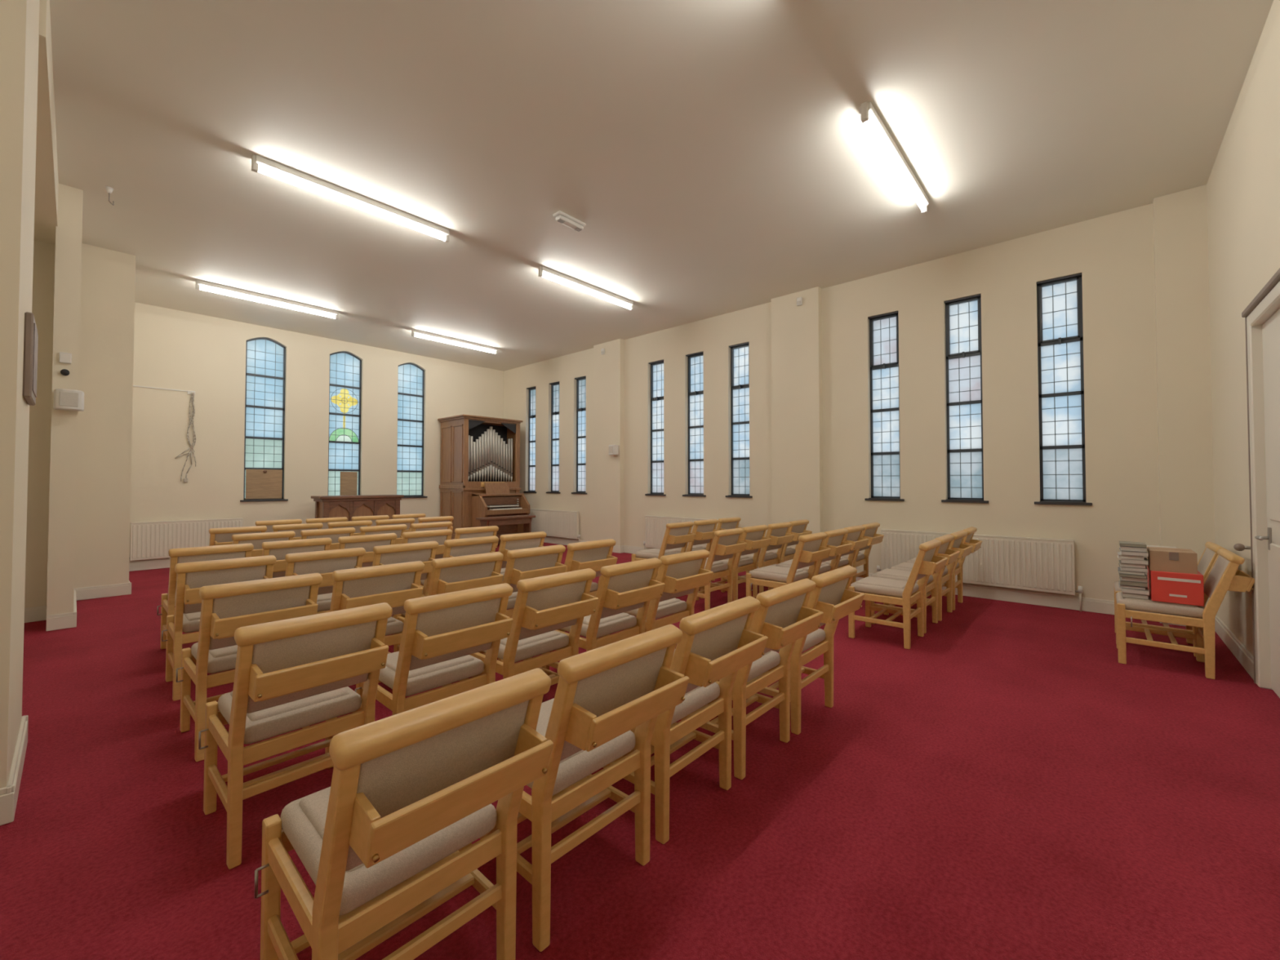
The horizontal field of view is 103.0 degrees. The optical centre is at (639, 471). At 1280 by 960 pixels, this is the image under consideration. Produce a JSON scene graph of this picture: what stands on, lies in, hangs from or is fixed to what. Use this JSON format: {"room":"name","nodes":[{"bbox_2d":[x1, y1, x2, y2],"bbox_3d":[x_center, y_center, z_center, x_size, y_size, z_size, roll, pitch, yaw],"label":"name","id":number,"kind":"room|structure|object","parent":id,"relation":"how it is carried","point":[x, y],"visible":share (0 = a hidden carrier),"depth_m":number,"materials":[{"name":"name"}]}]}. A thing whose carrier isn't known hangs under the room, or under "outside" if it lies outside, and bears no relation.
{"room":"house of worship","nodes":[
{"label":"house of worship","id":0,"kind":"room"},
{"bbox_2d":[0,0,135,788],"bbox_3d":[-3.961,-0.671,3.297,12.520,4.280,1.385,-1,-2,42],"label":"wall","id":1,"kind":"structure","parent":0,"point":[65,476],"depth_m":4.90,"materials":[{"name":"beige paint"}]},
{"bbox_2d":[22,311,38,405],"bbox_3d":[-3.015,-0.547,2.522,0.400,0.400,0.031,-1,-2,42],"label":"picture frame","id":2,"kind":"object","parent":1,"relation":"attached to","point":[30,334],"visible":1,"depth_m":2.39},
{"bbox_2d":[58,351,71,375],"bbox_3d":[-5.538,-1.037,4.908,0.030,0.220,0.080,-1,-2,42],"label":"thermostat","id":3,"kind":"object","parent":1,"relation":"attached to","point":[64,357],"visible":1,"depth_m":4.90,"materials":[{"name":"white plastic"}]},
{"bbox_2d":[0,581,131,825],"bbox_3d":[-4.273,1.395,3.194,1.082,0.145,12.277,1,-2,-42],"label":"baseboard","id":4,"kind":"structure","parent":1,"relation":"attached to","point":[8,794],"depth_m":4.82,"materials":[{"name":"paint"}]},
{"bbox_2d":[53,388,84,411],"bbox_3d":[-5.472,-0.688,4.882,0.154,0.190,0.196,-1,-2,42],"label":"wall speaker","id":5,"kind":"object","parent":1,"relation":"attached to","point":[64,399],"visible":1,"depth_m":4.83,"materials":[{"name":"white plastic"}]},
{"bbox_2d":[128,302,503,561],"bbox_3d":[-6.431,-0.528,10.106,0.260,4.280,8.410,-1,-2,42],"label":"wall","id":6,"kind":"structure","parent":0,"point":[205,355],"depth_m":9.12,"materials":[{"name":"beige paint"}]},
{"bbox_2d":[128,558,170,571],"bbox_3d":[-5.833,1.548,10.516,0.022,0.145,6.915,-1,-2,42],"label":"baseboard","id":7,"kind":"structure","parent":6,"relation":"attached to","point":[160,563],"depth_m":8.20,"materials":[{"name":"paint"}]},
{"bbox_2d":[133,385,195,482],"bbox_3d":[-7.834,-0.601,8.321,0.041,1.550,0.899,-1,-2,42],"label":"hanging cable","id":8,"kind":"object","parent":6,"relation":"attached to","point":[192,393],"visible":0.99,"depth_m":8.59,"materials":[{"name":"white plastic"}]},
{"bbox_2d":[129,517,243,560],"bbox_3d":[-7.560,1.195,8.549,0.092,0.768,1.539,-1,-2,42],"label":"radiator","id":9,"kind":"object","parent":6,"relation":"attached to","point":[148,540],"visible":0.59,"depth_m":8.32,"materials":[{"name":"metal"}]},
{"bbox_2d":[240,337,288,502],"bbox_3d":[-6.934,-0.975,9.424,0.155,3.035,0.720,-1,-2,42],"label":"window","id":10,"kind":"structure","parent":6,"relation":"in","point":[265,357],"depth_m":9.45,"materials":[{"name":"glass"}]},
{"bbox_2d":[328,351,361,495],"bbox_3d":[-6.035,-0.954,10.424,0.155,3.035,0.720,-1,-2,42],"label":"window","id":11,"kind":"structure","parent":6,"relation":"in","point":[345,368],"depth_m":10.46,"materials":[{"name":"glass"}]},
{"bbox_2d":[396,363,427,497],"bbox_3d":[-5.139,-0.933,11.420,0.155,3.035,0.720,-1,-2,42],"label":"window","id":12,"kind":"structure","parent":6,"relation":"in","point":[411,380],"depth_m":11.47,"materials":[{"name":"glass"}]},
{"bbox_2d":[593,338,624,545],"bbox_3d":[-0.647,-0.521,10.466,0.780,4.280,0.120,-1,-2,42],"label":"wall pier","id":13,"kind":"object","parent":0,"point":[608,367],"visible":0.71,"depth_m":10.38,"materials":[{"name":"beige paint"}]},
{"bbox_2d":[0,542,1279,959],"bbox_3d":[-1.694,1.576,5.996,12.820,0.100,8.700,-1,-2,42],"label":"floor","id":14,"kind":"structure","parent":0,"point":[997,785],"depth_m":2.11,"materials":[{"name":"red carpet"}]},
{"bbox_2d":[156,542,253,648],"bbox_3d":[-3.626,1.044,4.249,0.705,0.890,0.540,-1,-2,42],"label":"chair","id":15,"kind":"object","parent":14,"relation":"on","point":[181,555],"visible":0.37,"depth_m":4.05,"materials":[{"name":"brown wood"}]},
{"bbox_2d":[161,555,276,701],"bbox_3d":[-2.931,1.029,3.544,0.705,0.890,0.540,-1,-2,43],"label":"chair","id":16,"kind":"object","parent":14,"relation":"on","point":[191,576],"visible":0.62,"depth_m":3.33,"materials":[{"name":"brown wood"}]},
{"bbox_2d":[208,525,266,546],"bbox_3d":[-4.782,1.080,5.982,0.705,0.890,0.540,-1,-2,43],"label":"chair","id":17,"kind":"object","parent":14,"relation":"on","point":[218,536],"visible":0.23,"depth_m":5.74,"materials":[{"name":"brown wood"}]},
{"bbox_2d":[175,573,322,761],"bbox_3d":[-2.174,1.014,2.834,0.705,0.890,0.540,-1,-2,41],"label":"chair","id":18,"kind":"object","parent":14,"relation":"on","point":[225,608],"visible":0.62,"depth_m":2.63,"materials":[{"name":"brown wood"}]},
{"bbox_2d":[231,530,295,556],"bbox_3d":[-4.010,1.067,5.322,0.705,0.890,0.540,-1,-2,41],"label":"chair","id":19,"kind":"object","parent":14,"relation":"on","point":[256,540],"visible":0.12,"depth_m":5.12,"materials":[{"name":"brown wood"}]},
{"bbox_2d":[255,519,302,532],"bbox_3d":[-5.089,1.103,7.067,0.705,0.890,0.540,-1,-2,43],"label":"chair","id":20,"kind":"object","parent":14,"relation":"on","point":[268,524],"visible":0.09,"depth_m":6.85,"materials":[{"name":"brown wood"}]},
{"bbox_2d":[198,602,392,869],"bbox_3d":[-1.437,1.000,2.126,0.705,0.890,0.540,-1,-2,41],"label":"chair","id":21,"kind":"object","parent":14,"relation":"on","point":[294,673],"visible":0.91,"depth_m":1.98,"materials":[{"name":"brown wood"}]},
{"bbox_2d":[261,537,332,612],"bbox_3d":[-3.236,1.053,4.689,0.705,0.890,0.540,-1,-2,43],"label":"chair","id":22,"kind":"object","parent":14,"relation":"on","point":[279,549],"visible":0.13,"depth_m":4.47,"materials":[{"name":"brown wood"}]},
{"bbox_2d":[271,522,323,540],"bbox_3d":[-4.392,1.089,6.411,0.705,0.890,0.540,-1,-2,42],"label":"chair","id":23,"kind":"object","parent":14,"relation":"on","point":[296,528],"visible":0.19,"depth_m":6.23,"materials":[{"name":"brown wood"}]},
{"bbox_2d":[284,547,365,613],"bbox_3d":[-2.539,1.038,3.973,0.705,0.890,0.540,-1,-2,42],"label":"chair","id":24,"kind":"object","parent":14,"relation":"on","point":[324,562],"visible":0.27,"depth_m":3.81,"materials":[{"name":"brown wood"}]},
{"bbox_2d":[305,516,347,528],"bbox_3d":[-4.698,1.112,7.488,0.705,0.890,0.540,-1,-2,43],"label":"chair","id":25,"kind":"object","parent":14,"relation":"on","point":[325,521],"visible":0.11,"depth_m":7.30,"materials":[{"name":"brown wood"}]},
{"bbox_2d":[300,527,355,550],"bbox_3d":[-3.617,1.076,5.762,0.705,0.890,0.540,-1,-2,43],"label":"chair","id":26,"kind":"object","parent":14,"relation":"on","point":[334,534],"visible":0.12,"depth_m":5.58,"materials":[{"name":"brown wood"}]},
{"bbox_2d":[327,520,372,535],"bbox_3d":[-3.999,1.099,6.855,0.705,0.890,0.540,-1,-2,43],"label":"chair","id":27,"kind":"object","parent":14,"relation":"on","point":[357,525],"visible":0.16,"depth_m":6.68,"materials":[{"name":"brown wood"}]},
{"bbox_2d":[311,494,404,521],"bbox_3d":[-5.415,1.031,9.812,0.560,1.150,1.480,-1,-2,42],"label":"table","id":28,"kind":"object","parent":14,"relation":"on","point":[326,506],"visible":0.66,"depth_m":9.57,"materials":[{"name":"brown wood"}]},
{"bbox_2d":[337,533,396,567],"bbox_3d":[-2.838,1.062,5.106,0.705,0.890,0.540,-1,-2,41],"label":"chair","id":29,"kind":"object","parent":14,"relation":"on","point":[368,542],"visible":0.19,"depth_m":4.92,"materials":[{"name":"brown wood"}]},
{"bbox_2d":[351,515,389,526],"bbox_3d":[-4.304,1.121,7.930,0.705,0.890,0.540,-1,-2,43],"label":"chair","id":30,"kind":"object","parent":14,"relation":"on","point":[373,518],"visible":0.13,"depth_m":7.76,"materials":[{"name":"brown wood"}]},
{"bbox_2d":[329,560,424,653],"bbox_3d":[-1.786,1.024,3.282,0.705,0.890,0.540,-1,-2,42],"label":"chair","id":31,"kind":"object","parent":14,"relation":"on","point":[393,584],"visible":0.34,"depth_m":3.11,"materials":[{"name":"brown wood"}]},
{"bbox_2d":[360,524,407,544],"bbox_3d":[-3.232,1.085,6.190,0.705,0.890,0.540,-1,-2,41],"label":"chair","id":32,"kind":"object","parent":14,"relation":"on","point":[398,530],"visible":0.17,"depth_m":6.04,"materials":[{"name":"brown wood"}]},
{"bbox_2d":[375,518,415,532],"bbox_3d":[-3.615,1.107,7.276,0.705,0.890,0.540,-1,-2,41],"label":"chair","id":33,"kind":"object","parent":14,"relation":"on","point":[408,522],"visible":0.19,"depth_m":7.12,"materials":[{"name":"brown wood"}]},
{"bbox_2d":[254,667,553,959],"bbox_3d":[-0.636,0.984,1.368,0.705,0.890,0.540,-1,-2,42],"label":"chair","id":34,"kind":"object","parent":14,"relation":"on","point":[379,846],"visible":1,"depth_m":1.23,"materials":[{"name":"brown wood"}]},
{"bbox_2d":[372,541,439,617],"bbox_3d":[-2.141,1.047,4.410,0.705,0.890,0.540,-1,-2,42],"label":"chair","id":35,"kind":"object","parent":14,"relation":"on","point":[424,552],"visible":0.27,"depth_m":4.27,"materials":[{"name":"brown wood"}]},
{"bbox_2d":[401,528,452,559],"bbox_3d":[-2.442,1.071,5.548,0.705,0.890,0.540,-1,-2,42],"label":"chair","id":36,"kind":"object","parent":14,"relation":"on","point":[440,536],"visible":0.16,"depth_m":5.39,"materials":[{"name":"brown wood"}]},
{"bbox_2d":[410,521,452,539],"bbox_3d":[-2.839,1.094,6.626,0.705,0.890,0.540,-1,-2,42],"label":"chair","id":37,"kind":"object","parent":14,"relation":"on","point":[442,525],"visible":0.19,"depth_m":6.44,"materials":[{"name":"brown wood"}]},
{"bbox_2d":[355,582,513,715],"bbox_3d":[-1.034,1.008,2.551,0.705,0.890,0.540,-1,-2,42],"label":"chair","id":38,"kind":"object","parent":14,"relation":"on","point":[441,633],"visible":0.66,"depth_m":2.39,"materials":[{"name":"brown wood"}]},
{"bbox_2d":[417,515,453,530],"bbox_3d":[-3.221,1.117,7.718,0.705,0.890,0.540,-1,-2,43],"label":"chair","id":39,"kind":"object","parent":14,"relation":"on","point":[446,518],"visible":0.22,"depth_m":7.53,"materials":[{"name":"brown wood"}]},
{"bbox_2d":[393,551,503,655],"bbox_3d":[-1.397,1.033,3.716,0.705,0.890,0.540,-1,-2,41],"label":"chair","id":40,"kind":"object","parent":14,"relation":"on","point":[453,574],"visible":0.28,"depth_m":3.52,"materials":[{"name":"brown wood"}]},
{"bbox_2d":[419,535,498,587],"bbox_3d":[-1.742,1.056,4.844,0.705,0.890,0.540,-1,-2,42],"label":"chair","id":41,"kind":"object","parent":14,"relation":"on","point":[476,545],"visible":0.16,"depth_m":4.66,"materials":[{"name":"brown wood"}]},
{"bbox_2d":[454,525,498,547],"bbox_3d":[-2.057,1.080,5.984,0.705,0.890,0.540,-1,-2,43],"label":"chair","id":42,"kind":"object","parent":14,"relation":"on","point":[491,531],"visible":0.24,"depth_m":5.79,"materials":[{"name":"brown wood"}]},
{"bbox_2d":[437,413,530,544],"bbox_3d":[-3.558,0.207,11.797,1.670,2.880,1.550,-1,-2,42],"label":"pipe organ","id":43,"kind":"object","parent":14,"relation":"on","point":[480,455],"visible":0.95,"depth_m":11.53,"materials":[{"name":"brown wood"}]},
{"bbox_2d":[475,515,535,540],"bbox_3d":[-2.800,1.282,10.696,0.340,0.685,1.240,-1,-2,42],"label":"bench","id":44,"kind":"object","parent":14,"relation":"on","point":[526,520],"visible":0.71,"depth_m":10.61,"materials":[{"name":"brown wood"}]},
{"bbox_2d":[497,531,546,583],"bbox_3d":[-1.365,1.066,5.279,0.705,0.890,0.540,-1,-2,42],"label":"chair","id":45,"kind":"object","parent":14,"relation":"on","point":[530,540],"visible":0.23,"depth_m":5.07,"materials":[{"name":"brown wood"}]},
{"bbox_2d":[459,568,598,685],"bbox_3d":[-0.655,1.018,2.991,0.705,0.890,0.540,-1,-2,41],"label":"chair","id":46,"kind":"object","parent":14,"relation":"on","point":[544,605],"visible":0.62,"depth_m":2.83,"materials":[{"name":"brown wood"}]},
{"bbox_2d":[497,544,566,662],"bbox_3d":[-1.004,1.042,4.151,0.705,0.890,0.540,-1,-2,42],"label":"chair","id":47,"kind":"object","parent":14,"relation":"on","point":[531,562],"visible":0.29,"depth_m":3.94,"materials":[{"name":"brown wood"}]},
{"bbox_2d":[457,624,689,951],"bbox_3d":[-0.245,0.993,1.801,0.705,0.890,0.540,-1,-2,42],"label":"chair","id":48,"kind":"object","parent":14,"relation":"on","point":[603,693],"visible":0.76,"depth_m":1.62,"materials":[{"name":"brown wood"}]},
{"bbox_2d":[564,538,617,596],"bbox_3d":[-0.612,1.051,4.583,0.705,0.890,0.540,-1,-2,43],"label":"chair","id":49,"kind":"object","parent":14,"relation":"on","point":[594,555],"visible":0.33,"depth_m":4.39,"materials":[{"name":"brown wood"}]},
{"bbox_2d":[541,557,665,670],"bbox_3d":[-0.250,1.027,3.419,0.705,0.890,0.540,-1,-2,42],"label":"chair","id":50,"kind":"object","parent":14,"relation":"on","point":[625,587],"visible":0.59,"depth_m":3.25,"materials":[{"name":"brown wood"}]},
{"bbox_2d":[602,549,713,636],"bbox_3d":[0.134,1.036,3.860,0.705,0.890,0.540,-1,-2,43],"label":"chair","id":51,"kind":"object","parent":14,"relation":"on","point":[682,574],"visible":0.59,"depth_m":3.69,"materials":[{"name":"brown wood"}]},
{"bbox_2d":[631,521,696,580],"bbox_3d":[0.311,1.094,6.649,0.705,0.890,0.540,-1,-2,41],"label":"chair","id":52,"kind":"object","parent":14,"relation":"on","point":[677,535],"visible":0.63,"depth_m":6.51,"materials":[{"name":"brown wood"}]},
{"bbox_2d":[603,595,768,844],"bbox_3d":[0.138,1.002,2.254,0.705,0.890,0.540,-1,-2,41],"label":"chair","id":53,"kind":"object","parent":14,"relation":"on","point":[716,642],"visible":0.62,"depth_m":2.09,"materials":[{"name":"brown wood"}]},
{"bbox_2d":[668,519,719,552],"bbox_3d":[0.702,1.103,7.091,0.705,0.890,0.540,-1,-2,42],"label":"chair","id":54,"kind":"object","parent":14,"relation":"on","point":[704,530],"visible":0.36,"depth_m":6.90,"materials":[{"name":"brown wood"}]},
{"bbox_2d":[675,528,746,610],"bbox_3d":[0.768,1.074,5.684,0.705,0.890,0.540,-1,-2,41],"label":"chair","id":55,"kind":"object","parent":14,"relation":"on","point":[726,544],"visible":0.63,"depth_m":5.53,"materials":[{"name":"brown wood"}]},
{"bbox_2d":[693,516,742,581],"bbox_3d":[1.097,1.113,7.524,0.705,0.890,0.540,-1,-2,42],"label":"chair","id":56,"kind":"object","parent":14,"relation":"on","point":[726,523],"visible":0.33,"depth_m":7.35,"materials":[{"name":"brown wood"}]},
{"bbox_2d":[700,524,771,600],"bbox_3d":[1.150,1.083,6.122,0.705,0.890,0.540,-1,-2,41],"label":"chair","id":57,"kind":"object","parent":14,"relation":"on","point":[755,539],"visible":0.65,"depth_m":5.97,"materials":[{"name":"brown wood"}]},
{"bbox_2d":[672,578,823,779],"bbox_3d":[0.530,1.011,2.680,0.705,0.890,0.540,-1,-2,42],"label":"chair","id":58,"kind":"object","parent":14,"relation":"on","point":[783,615],"visible":0.51,"depth_m":2.52,"materials":[{"name":"brown wood"}]},
{"bbox_2d":[737,521,794,593],"bbox_3d":[1.554,1.092,6.546,0.705,0.890,0.540,-1,-2,43],"label":"chair","id":59,"kind":"object","parent":14,"relation":"on","point":[779,534],"visible":0.52,"depth_m":6.38,"materials":[{"name":"brown wood"}]},
{"bbox_2d":[750,519,812,582],"bbox_3d":[1.932,1.101,6.995,0.705,0.890,0.540,-1,-2,41],"label":"chair","id":60,"kind":"object","parent":14,"relation":"on","point":[798,527],"visible":0.4,"depth_m":6.84,"materials":[{"name":"brown wood"}]},
{"bbox_2d":[746,532,831,596],"bbox_3d":[1.516,1.064,5.202,0.705,0.890,0.540,-1,-2,43],"label":"chair","id":61,"kind":"object","parent":14,"relation":"on","point":[809,550],"visible":0.78,"depth_m":5.09,"materials":[{"name":"brown wood"}]},
{"bbox_2d":[746,565,864,734],"bbox_3d":[0.929,1.020,3.108,0.705,0.890,0.540,-1,-2,43],"label":"chair","id":62,"kind":"object","parent":14,"relation":"on","point":[832,596],"visible":0.56,"depth_m":2.95,"materials":[{"name":"brown wood"}]},
{"bbox_2d":[773,528,852,588],"bbox_3d":[1.906,1.073,5.628,0.705,0.890,0.540,-1,-2,43],"label":"chair","id":63,"kind":"object","parent":14,"relation":"on","point":[834,540],"visible":0.4,"depth_m":5.49,"materials":[{"name":"brown wood"}]},
{"bbox_2d":[823,524,868,586],"bbox_3d":[2.286,1.082,6.073,0.705,0.890,0.540,-1,-2,43],"label":"chair","id":64,"kind":"object","parent":14,"relation":"on","point":[853,536],"visible":0.38,"depth_m":5.93,"materials":[{"name":"brown wood"}]},
{"bbox_2d":[817,522,884,582],"bbox_3d":[2.674,1.091,6.505,0.705,0.890,0.540,-1,-2,42],"label":"chair","id":65,"kind":"object","parent":14,"relation":"on","point":[869,532],"visible":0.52,"depth_m":6.38,"materials":[{"name":"brown wood"}]},
{"bbox_2d":[848,538,947,648],"bbox_3d":[2.306,1.050,4.557,0.705,0.890,0.540,-1,-2,41],"label":"chair","id":66,"kind":"object","parent":14,"relation":"on","point":[926,562],"visible":0.94,"depth_m":4.46,"materials":[{"name":"brown wood"}]},
{"bbox_2d":[871,533,959,633],"bbox_3d":[2.692,1.060,5.003,0.705,0.890,0.540,-1,-2,42],"label":"chair","id":67,"kind":"object","parent":14,"relation":"on","point":[931,584],"visible":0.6,"depth_m":4.98,"materials":[{"name":"brown wood"}]},
{"bbox_2d":[888,529,973,621],"bbox_3d":[3.093,1.069,5.428,0.705,0.890,0.540,-1,-2,43],"label":"chair","id":68,"kind":"object","parent":14,"relation":"on","point":[946,574],"visible":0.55,"depth_m":5.37,"materials":[{"name":"brown wood"}]},
{"bbox_2d":[906,526,982,610],"bbox_3d":[3.487,1.078,5.859,0.705,0.890,0.540,-1,-2,41],"label":"chair","id":69,"kind":"object","parent":14,"relation":"on","point":[957,571],"visible":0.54,"depth_m":5.80,"materials":[{"name":"brown wood"}]},
{"bbox_2d":[1114,542,1238,657],"bbox_3d":[4.534,1.046,4.350,0.705,0.890,0.540,-1,-2,42],"label":"chair","id":70,"kind":"object","parent":14,"relation":"on","point":[1209,555],"visible":0.32,"depth_m":4.24,"materials":[{"name":"brown wood"}]},
{"bbox_2d":[1115,548,1254,679],"bbox_3d":[4.133,1.037,3.904,0.705,0.890,0.540,-1,-2,42],"label":"chair","id":71,"kind":"object","parent":14,"relation":"on","point":[1224,575],"visible":0.93,"depth_m":3.78,"materials":[{"name":"brown wood"}]},
{"bbox_2d":[1117,541,1149,599],"bbox_3d":[3.901,0.774,4.035,0.170,0.420,0.242,-1,-2,42],"label":"book stack","id":72,"kind":"object","parent":71,"relation":"on","point":[1132,570],"visible":1,"depth_m":3.96,"materials":[{"name":"paper"}]},
{"bbox_2d":[1146,565,1204,606],"bbox_3d":[4.126,0.869,3.936,0.270,0.225,0.403,-1,-2,42],"label":"box","id":73,"kind":"object","parent":71,"relation":"on","point":[1187,588],"visible":0.81,"depth_m":3.79,"materials":[{"name":"cardboard"}]},
{"bbox_2d":[1146,546,1197,573],"bbox_3d":[4.101,0.679,3.935,0.248,0.154,0.312,-1,-2,42],"label":"cardboard box","id":74,"kind":"object","parent":73,"relation":"on","point":[1160,559],"visible":0.96,"depth_m":3.83,"materials":[{"name":"brown cardboard"}]},
{"bbox_2d":[49,0,1273,371],"bbox_3d":[-1.694,-2.813,6.088,12.820,0.120,8.700,-1,-2,42],"label":"ceiling","id":75,"kind":"structure","parent":0,"point":[715,157],"depth_m":4.25,"materials":[{"name":"paint"}]},
{"bbox_2d":[195,280,338,319],"bbox_3d":[-5.707,-2.650,7.919,0.084,0.130,1.824,-1,-2,42],"label":"fluorescent light","id":76,"kind":"object","parent":75,"relation":"attached to","point":[198,283],"visible":1,"depth_m":7.81,"materials":[{"name":"white plastic"}]},
{"bbox_2d":[251,155,448,242],"bbox_3d":[-2.806,-2.708,5.163,0.084,0.130,1.824,-1,-2,42],"label":"fluorescent light","id":77,"kind":"object","parent":75,"relation":"attached to","point":[257,162],"visible":1,"depth_m":5.00,"materials":[{"name":"white plastic"}]},
{"bbox_2d":[411,328,497,354],"bbox_3d":[-3.678,-2.601,10.249,0.084,0.130,1.824,-1,-2,42],"label":"fluorescent light","id":78,"kind":"object","parent":75,"relation":"attached to","point":[414,331],"visible":1,"depth_m":10.15,"materials":[{"name":"white plastic"}]},
{"bbox_2d":[553,210,586,231],"bbox_3d":[-0.767,-2.724,5.562,0.120,0.080,0.380,-1,-2,42],"label":"emergency light","id":79,"kind":"object","parent":75,"relation":"attached to","point":[562,217],"visible":1,"depth_m":5.51,"materials":[{"name":"white plastic"}]},
{"bbox_2d":[537,266,633,310],"bbox_3d":[-0.733,-2.659,7.468,0.084,0.130,1.824,-1,-2,42],"label":"fluorescent light","id":80,"kind":"object","parent":75,"relation":"attached to","point":[542,270],"visible":1,"depth_m":7.34,"materials":[{"name":"white plastic"}]},
{"bbox_2d":[859,101,928,213],"bbox_3d":[2.304,-2.721,4.535,0.084,0.130,1.824,-1,-2,42],"label":"fluorescent light","id":81,"kind":"object","parent":75,"relation":"attached to","point":[869,116],"visible":1,"depth_m":4.33,"materials":[{"name":"white plastic"}]},
{"bbox_2d":[770,286,823,561],"bbox_3d":[2.379,-0.578,7.745,0.760,4.280,0.120,-1,-2,42],"label":"wall pier","id":82,"kind":"object","parent":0,"point":[797,408],"visible":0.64,"depth_m":7.67,"materials":[{"name":"beige paint"}]},
{"bbox_2d":[503,203,1159,600],"bbox_3d":[1.101,-0.548,9.150,12.820,4.280,0.260,-1,-2,42],"label":"wall","id":83,"kind":"structure","parent":0,"point":[1113,254],"depth_m":6.60,"materials":[{"name":"beige paint"}]},
{"bbox_2d":[523,386,536,493],"bbox_3d":[-2.619,-0.776,12.392,0.500,2.570,0.160,-1,-2,42],"label":"window","id":84,"kind":"structure","parent":83,"relation":"in","point":[531,421],"depth_m":12.48,"materials":[{"name":"glass"}]},
{"bbox_2d":[546,381,560,493],"bbox_3d":[-1.957,-0.788,11.797,0.500,2.570,0.160,-1,-2,42],"label":"window","id":85,"kind":"structure","parent":83,"relation":"in","point":[554,386],"depth_m":11.88,"materials":[{"name":"glass"}]},
{"bbox_2d":[528,508,580,542],"bbox_3d":[-1.999,1.260,11.662,1.889,0.768,0.092,-1,-2,42],"label":"radiator","id":86,"kind":"object","parent":83,"relation":"attached to","point":[557,523],"visible":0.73,"depth_m":11.50,"materials":[{"name":"metal"}]},
{"bbox_2d":[571,375,586,493],"bbox_3d":[-1.288,-0.801,11.195,0.500,2.570,0.160,-1,-2,42],"label":"window","id":87,"kind":"structure","parent":83,"relation":"in","point":[580,381],"depth_m":11.28,"materials":[{"name":"glass"}]},
{"bbox_2d":[644,360,666,495],"bbox_3d":[0.334,-0.831,9.738,0.500,2.570,0.160,-1,-2,42],"label":"window","id":88,"kind":"structure","parent":83,"relation":"in","point":[656,367],"depth_m":9.80,"materials":[{"name":"glass"}]},
{"bbox_2d":[643,515,739,567],"bbox_3d":[0.864,1.207,9.088,2.119,0.768,0.092,-1,-2,42],"label":"radiator","id":89,"kind":"object","parent":83,"relation":"attached to","point":[655,526],"visible":0.41,"depth_m":9.52,"materials":[{"name":"metal"}]},
{"bbox_2d":[682,351,706,497],"bbox_3d":[1.003,-0.844,9.137,0.500,2.570,0.160,-1,-2,42],"label":"window","id":90,"kind":"structure","parent":83,"relation":"in","point":[695,361],"depth_m":9.20,"materials":[{"name":"glass"}]},
{"bbox_2d":[725,342,752,497],"bbox_3d":[1.679,-0.857,8.528,0.500,2.570,0.160,-1,-2,42],"label":"window","id":91,"kind":"structure","parent":83,"relation":"in","point":[740,353],"depth_m":8.58,"materials":[{"name":"glass"}]},
{"bbox_2d":[543,536,1217,626],"bbox_3d":[0.967,1.515,8.957,12.220,0.145,0.142,-1,-2,42],"label":"baseboard","id":92,"kind":"structure","parent":83,"relation":"attached to","point":[1091,605],"depth_m":5.91,"materials":[{"name":"paint"}]},
{"bbox_2d":[864,311,904,501],"bbox_3d":[3.368,-0.888,7.011,0.500,2.570,0.160,-1,-2,42],"label":"window","id":93,"kind":"structure","parent":83,"relation":"in","point":[883,328],"depth_m":7.06,"materials":[{"name":"glass"}]},
{"bbox_2d":[941,293,988,502],"bbox_3d":[4.063,-0.901,6.386,0.500,2.570,0.160,-1,-2,42],"label":"window","id":94,"kind":"structure","parent":83,"relation":"in","point":[963,342],"depth_m":6.42,"materials":[{"name":"glass"}]},
{"bbox_2d":[876,528,1082,611],"bbox_3d":[4.024,1.147,6.247,2.119,0.768,0.092,-1,-2,42],"label":"radiator","id":95,"kind":"object","parent":83,"relation":"attached to","point":[1028,563],"visible":0.74,"depth_m":5.94,"materials":[{"name":"metal"}]},
{"bbox_2d":[1034,272,1092,505],"bbox_3d":[4.758,-0.915,5.761,0.500,2.570,0.160,-1,-2,42],"label":"window","id":96,"kind":"structure","parent":83,"relation":"in","point":[1062,455],"depth_m":5.79,"materials":[{"name":"glass"}]},
{"bbox_2d":[1152,184,1214,606],"bbox_3d":[5.383,-0.634,5.045,0.360,4.280,0.120,-1,-2,42],"label":"wall pier","id":97,"kind":"object","parent":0,"point":[1180,237],"visible":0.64,"depth_m":5.01,"materials":[{"name":"beige paint"}]},
{"bbox_2d":[1206,0,1279,655],"bbox_3d":[2.861,-0.702,1.820,0.200,4.280,8.310,-1,-2,42],"label":"wall","id":98,"kind":"structure","parent":0,"point":[1243,184],"depth_m":3.89,"materials":[{"name":"beige paint"}]},
{"bbox_2d":[1214,615,1253,679],"bbox_3d":[2.795,1.367,1.870,0.022,0.145,7.960,-1,-2,42],"label":"baseboard","id":99,"kind":"structure","parent":98,"relation":"attached to","point":[1243,655],"depth_m":4.07,"materials":[{"name":"paint"}]},
{"bbox_2d":[1233,267,1279,689],"bbox_3d":[3.687,0.155,2.866,0.193,2.610,2.177,-1,-2,42],"label":"trim","id":100,"kind":"structure","parent":98,"relation":"attached to","point":[1266,303],"depth_m":3.49,"materials":[{"name":"paint"}]},
{"bbox_2d":[1254,308,1279,697],"bbox_3d":[3.647,0.214,2.803,0.110,2.470,1.810,-1,-2,42],"label":"door","id":101,"kind":"structure","parent":98,"relation":"in","point":[1271,327],"depth_m":3.29,"materials":[{"name":"paint"}]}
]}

